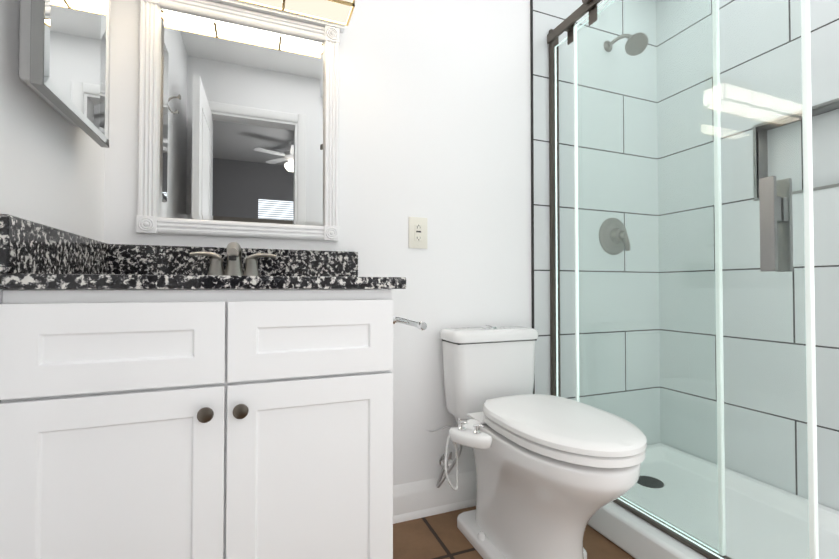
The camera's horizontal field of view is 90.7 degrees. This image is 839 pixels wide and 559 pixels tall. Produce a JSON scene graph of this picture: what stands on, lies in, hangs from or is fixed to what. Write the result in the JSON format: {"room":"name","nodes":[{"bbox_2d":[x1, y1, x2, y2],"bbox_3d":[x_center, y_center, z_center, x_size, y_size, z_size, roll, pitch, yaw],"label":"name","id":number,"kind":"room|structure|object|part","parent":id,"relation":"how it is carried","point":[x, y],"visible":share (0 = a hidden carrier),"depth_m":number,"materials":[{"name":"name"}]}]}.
{"room":"bathroom","nodes":[
{"label":"bathroom","id":0,"kind":"room"},
{"bbox_2d":[0,0,104,402],"bbox_3d":[-0.702,-0.315,0.455,0.100,2.440,1.720,0,-1,-21],"label":"wall","id":1,"kind":"structure","parent":0,"point":[52,166],"depth_m":0.90,"materials":[{"name":"white paint"}]},
{"bbox_2d":[19,0,110,147],"bbox_3d":[-0.790,-0.687,0.927,0.072,0.660,0.371,0,-1,-21],"label":"medicine cabinet","id":2,"kind":"object","parent":1,"relation":"attached to","point":[64,56],"visible":1,"depth_m":0.88,"materials":[{"name":"white mirror"}]},
{"bbox_2d":[104,0,531,485],"bbox_3d":[0.154,-0.293,1.768,2.652,2.440,0.100,0,-1,-21],"label":"wall","id":3,"kind":"structure","parent":0,"point":[435,113],"depth_m":1.66,"materials":[{"name":"paint"},{"name":"grout"}]},
{"bbox_2d":[109,244,357,276],"bbox_3d":[-0.598,-0.056,1.404,0.787,0.106,0.020,0,-1,-21],"label":"backsplash","id":4,"kind":"structure","parent":3,"relation":"attached to","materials":[{"name":"black stone"}]},
{"bbox_2d":[136,0,344,241],"bbox_3d":[-0.584,-0.563,1.399,0.660,0.834,0.056,0,-1,-21],"label":"vanity mirror","id":5,"kind":"object","parent":3,"relation":"attached to","point":[238,126],"visible":1,"depth_m":1.40,"materials":[{"name":"white paint"}]},
{"bbox_3d":[-0.590,-0.173,1.408,0.520,0.052,0.022,0,-1,-21],"label":"rail","id":6,"kind":"part","parent":5,"relation":"part of","materials":[{"name":"white paint"}]},
{"bbox_3d":[-0.590,-0.901,1.420,0.520,0.052,0.022,0,-1,-21],"label":"rail","id":7,"kind":"part","parent":5,"relation":"part of","materials":[{"name":"white paint"}]},
{"bbox_3d":[-0.584,-0.955,1.405,0.660,0.052,0.056,0,-1,-21],"label":"crown","id":8,"kind":"part","parent":5,"relation":"part of","materials":[{"name":"white paint"}]},
{"bbox_2d":[237,0,354,25],"bbox_3d":[-0.557,-1.034,1.343,0.660,0.252,0.193,0,-1,-21],"label":"sconce","id":9,"kind":"object","parent":3,"relation":"attached to","point":[337,11],"visible":1,"depth_m":1.38,"materials":[{"name":"white glass"}]},
{"bbox_2d":[409,217,426,248],"bbox_3d":[-0.005,-0.189,1.645,0.079,0.124,0.010,0,-1,-21],"label":"outlet","id":10,"kind":"object","parent":3,"relation":"attached to","point":[417,232],"visible":1,"depth_m":1.64,"materials":[{"name":"white plastic"}]},
{"bbox_2d":[393,471,476,523],"bbox_3d":[0.120,0.859,1.671,0.822,0.134,0.021,0,-1,-21],"label":"baseboard","id":11,"kind":"structure","parent":3,"relation":"attached to","point":[418,499],"depth_m":1.64,"materials":[{"name":"white paint"}]},
{"bbox_2d":[530,0,534,393],"bbox_3d":[0.503,-0.292,1.845,0.005,2.440,0.013,0,-1,-21],"label":"trim","id":12,"kind":"structure","parent":3,"relation":"attached to","point":[532,161],"depth_m":1.84,"materials":[{"name":"grey"}]},
{"bbox_2d":[533,0,660,444],"bbox_3d":[0.910,-0.289,2.005,0.870,2.440,0.012,0,-1,-21],"label":"shower wall tile","id":13,"kind":"structure","parent":3,"relation":"attached to","point":[548,15],"depth_m":1.99,"materials":[{"name":"white tile"}]},
{"bbox_2d":[599,218,629,254],"bbox_3d":[0.955,-0.215,1.968,0.180,0.180,0.086,0,-1,-21],"label":"shower valve","id":14,"kind":"object","parent":13,"relation":"attached to","point":[615,245],"depth_m":1.98,"materials":[{"name":"silver metal"}]},
{"bbox_3d":[0.967,-0.183,1.952,0.032,0.090,0.046,0,-1,-21],"label":"lever","id":15,"kind":"part","parent":14,"relation":"part of","materials":[{"name":"silver metal"}]},
{"bbox_2d":[604,32,648,55],"bbox_3d":[0.939,-1.091,1.904,0.092,0.154,0.221,0,-1,-21],"label":"shower head","id":16,"kind":"object","parent":13,"relation":"attached to","point":[635,50],"depth_m":1.84},
{"bbox_3d":[0.945,-1.121,1.940,0.017,0.064,0.143,0,-1,-21],"label":"arm","id":17,"kind":"part","parent":16,"relation":"part of"},
{"bbox_2d":[393,506,634,558],"bbox_3d":[1.634,0.931,-1.001,3.600,0.100,6.300,0,-1,-21],"label":"floor","id":18,"kind":"structure","parent":0,"point":[439,536],"depth_m":1.46,"materials":[{"name":"tile"}]},
{"bbox_2d":[0,214,426,558],"bbox_3d":[-0.474,0.397,1.128,0.822,1.040,0.611,0,-1,-21],"label":"bathroom vanity","id":19,"kind":"object","parent":18,"relation":"on","point":[233,400],"visible":1,"depth_m":0.87,"materials":[{"name":"white paint"}]},
{"bbox_3d":[-0.589,0.507,0.815,0.370,0.568,0.019,0,-1,-21],"label":"door","id":20,"kind":"part","parent":19,"relation":"part of","materials":[{"name":"white paint"}]},
{"bbox_3d":[-0.589,0.130,0.821,0.370,0.173,0.019,0,-1,-21],"label":"drawer","id":21,"kind":"part","parent":19,"relation":"part of","materials":[{"name":"white paint"}]},
{"bbox_2d":[0,273,405,289],"bbox_3d":[-0.500,0.008,1.144,0.781,0.029,0.573,0,-1,-21],"label":"countertop","id":22,"kind":"structure","parent":19,"relation":"on","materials":[{"name":"black stone"}]},
{"bbox_2d":[189,242,276,275],"bbox_3d":[-0.577,-0.063,1.285,0.255,0.116,0.142,0,-1,-21],"label":"faucet","id":23,"kind":"object","parent":22,"relation":"on","point":[234,251],"depth_m":1.30,"materials":[{"name":"silver metal"}]},
{"bbox_3d":[-0.439,0.274,0.850,0.031,0.031,0.032,0,-1,-21],"label":"knob","id":24,"kind":"part","parent":19,"relation":"part of","materials":[{"name":"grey metal"}]},
{"bbox_3d":[-0.377,0.274,0.874,0.031,0.031,0.032,0,-1,-21],"label":"knob","id":25,"kind":"part","parent":19,"relation":"part of","materials":[{"name":"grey metal"}]},
{"bbox_3d":[-0.240,0.510,0.952,0.370,0.568,0.019,0,-1,-21],"label":"door","id":26,"kind":"part","parent":19,"relation":"part of","materials":[{"name":"white paint"}]},
{"bbox_3d":[-0.240,0.132,0.958,0.370,0.173,0.019,0,-1,-21],"label":"drawer","id":27,"kind":"part","parent":19,"relation":"part of","materials":[{"name":"white paint"}]},
{"bbox_3d":[-0.031,0.106,1.049,0.050,0.025,0.108,0,-1,-21],"label":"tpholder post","id":28,"kind":"part","parent":19,"relation":"part of","materials":[{"name":"silver metal"}]},
{"bbox_2d":[426,325,646,558],"bbox_3d":[0.328,0.548,1.355,0.493,0.745,0.770,0,-1,-21],"label":"toilet","id":29,"kind":"object","parent":18,"relation":"on","point":[554,474],"visible":1,"depth_m":1.26,"materials":[{"name":"white ceramic"}]},
{"bbox_3d":[0.080,0.553,1.543,0.124,0.018,0.038,0,-1,-21],"label":"tee lever","id":30,"kind":"part","parent":29,"relation":"part of","materials":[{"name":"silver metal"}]},
{"bbox_3d":[0.130,0.446,1.278,0.026,0.025,0.026,0,-1,-21],"label":"bidet knob","id":31,"kind":"part","parent":29,"relation":"part of","materials":[{"name":"silver metal"}]},
{"bbox_3d":[0.166,0.475,1.344,0.113,0.013,0.108,0,-1,-21],"label":"bidet arm","id":32,"kind":"part","parent":29,"relation":"part of"},
{"bbox_3d":[0.172,0.446,1.247,0.026,0.025,0.026,0,-1,-21],"label":"bidet knob","id":33,"kind":"part","parent":29,"relation":"part of","materials":[{"name":"silver metal"}]},
{"bbox_3d":[0.335,0.472,1.469,0.320,0.006,0.103,0,-1,-21],"label":"bidet plate","id":34,"kind":"part","parent":29,"relation":"part of","materials":[{"name":"white plastic"}]},
{"bbox_3d":[0.277,0.376,1.646,0.364,0.278,0.158,0,-1,-21],"label":"tank","id":35,"kind":"part","parent":29,"relation":"part of","materials":[{"name":"white ceramic"}]},
{"bbox_3d":[0.278,0.212,1.647,0.378,0.043,0.174,0,-1,-21],"label":"tank lid","id":36,"kind":"part","parent":29,"relation":"part of","materials":[{"name":"white ceramic"}]},
{"bbox_3d":[0.401,0.697,1.325,0.358,0.445,0.636,0,-1,-21],"label":"bowl","id":37,"kind":"part","parent":29,"relation":"part of","materials":[{"name":"white ceramic"}]},
{"bbox_3d":[0.429,0.423,1.259,0.358,0.030,0.514,0,-1,-21],"label":"seat lid","id":38,"kind":"part","parent":29,"relation":"part of","materials":[{"name":"white plastic"}]},
{"bbox_2d":[547,0,838,558],"bbox_3d":[1.154,-0.114,1.266,0.750,2.064,1.540,0,-1,-21],"label":"shower stall","id":39,"kind":"object","parent":18,"relation":"on","point":[673,503],"visible":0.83,"depth_m":1.38,"materials":[{"name":"clear glass"}]},
{"bbox_3d":[0.855,-1.093,1.154,0.014,0.040,1.518,0,-1,-21],"label":"rail","id":40,"kind":"part","parent":39,"relation":"part of","materials":[{"name":"silver metal"}]},
{"bbox_3d":[0.648,-0.132,1.710,0.014,1.853,0.009,0,-1,-21],"label":"seal door","id":41,"kind":"part","parent":39,"relation":"part of","materials":[{"name":"white plastic"}]},
{"bbox_3d":[0.936,-0.141,1.064,0.012,0.237,0.033,0,-1,-21],"label":"handle","id":42,"kind":"part","parent":39,"relation":"part of","materials":[{"name":"silver metal"}]},
{"bbox_3d":[0.931,-0.144,0.990,0.015,1.853,0.013,0,-1,-21],"label":"seal door","id":43,"kind":"part","parent":39,"relation":"part of","materials":[{"name":"white"}]},
{"bbox_2d":[767,108,838,191],"bbox_3d":[1.578,-0.489,1.458,0.030,0.292,0.600,0,-1,-21],"label":"wall","id":44,"kind":"structure","parent":0,"point":[825,139],"depth_m":1.59,"materials":[{"name":"tile"}]},
{"bbox_2d":[658,129,758,215],"bbox_3d":[1.353,-0.481,1.934,0.100,0.292,0.450,0,-1,-21],"label":"shower wall tile","id":45,"kind":"structure","parent":44,"relation":"attached to","point":[734,180],"depth_m":1.90,"materials":[{"name":"white tile"}]},
{"bbox_2d":[656,0,838,158],"bbox_3d":[1.554,-1.077,1.433,0.100,0.883,1.548,0,-1,-21],"label":"shower wall tile","id":46,"kind":"structure","parent":44,"relation":"attached to","point":[824,20],"depth_m":1.77,"materials":[{"name":"white tile"}]},
{"bbox_2d":[658,187,838,510],"bbox_3d":[1.554,0.288,1.410,0.100,1.266,1.548,0,-1,-21],"label":"shower wall tile","id":47,"kind":"structure","parent":44,"relation":"attached to","point":[826,235],"depth_m":1.72,"materials":[{"name":"white tile"}]},
{"bbox_2d":[758,128,767,189],"bbox_3d":[1.427,-0.484,1.720,0.060,0.290,0.002,0,-1,-21],"label":"trim","id":48,"kind":"structure","parent":44,"relation":"attached to","point":[762,147],"depth_m":1.72,"materials":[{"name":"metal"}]},
{"bbox_2d":[753,128,838,200],"bbox_3d":[1.502,-0.484,1.429,0.012,0.302,0.622,0,-1,-21],"label":"trim","id":49,"kind":"structure","parent":44,"relation":"attached to","point":[755,175],"depth_m":1.71,"materials":[{"name":"silver metal"}]},
{"bbox_2d":[753,98,838,129],"bbox_3d":[1.536,-0.634,1.444,0.060,0.002,0.600,0,-1,-21],"label":"trim","id":50,"kind":"structure","parent":44,"relation":"attached to","point":[834,106],"depth_m":1.60,"materials":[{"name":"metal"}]}
]}

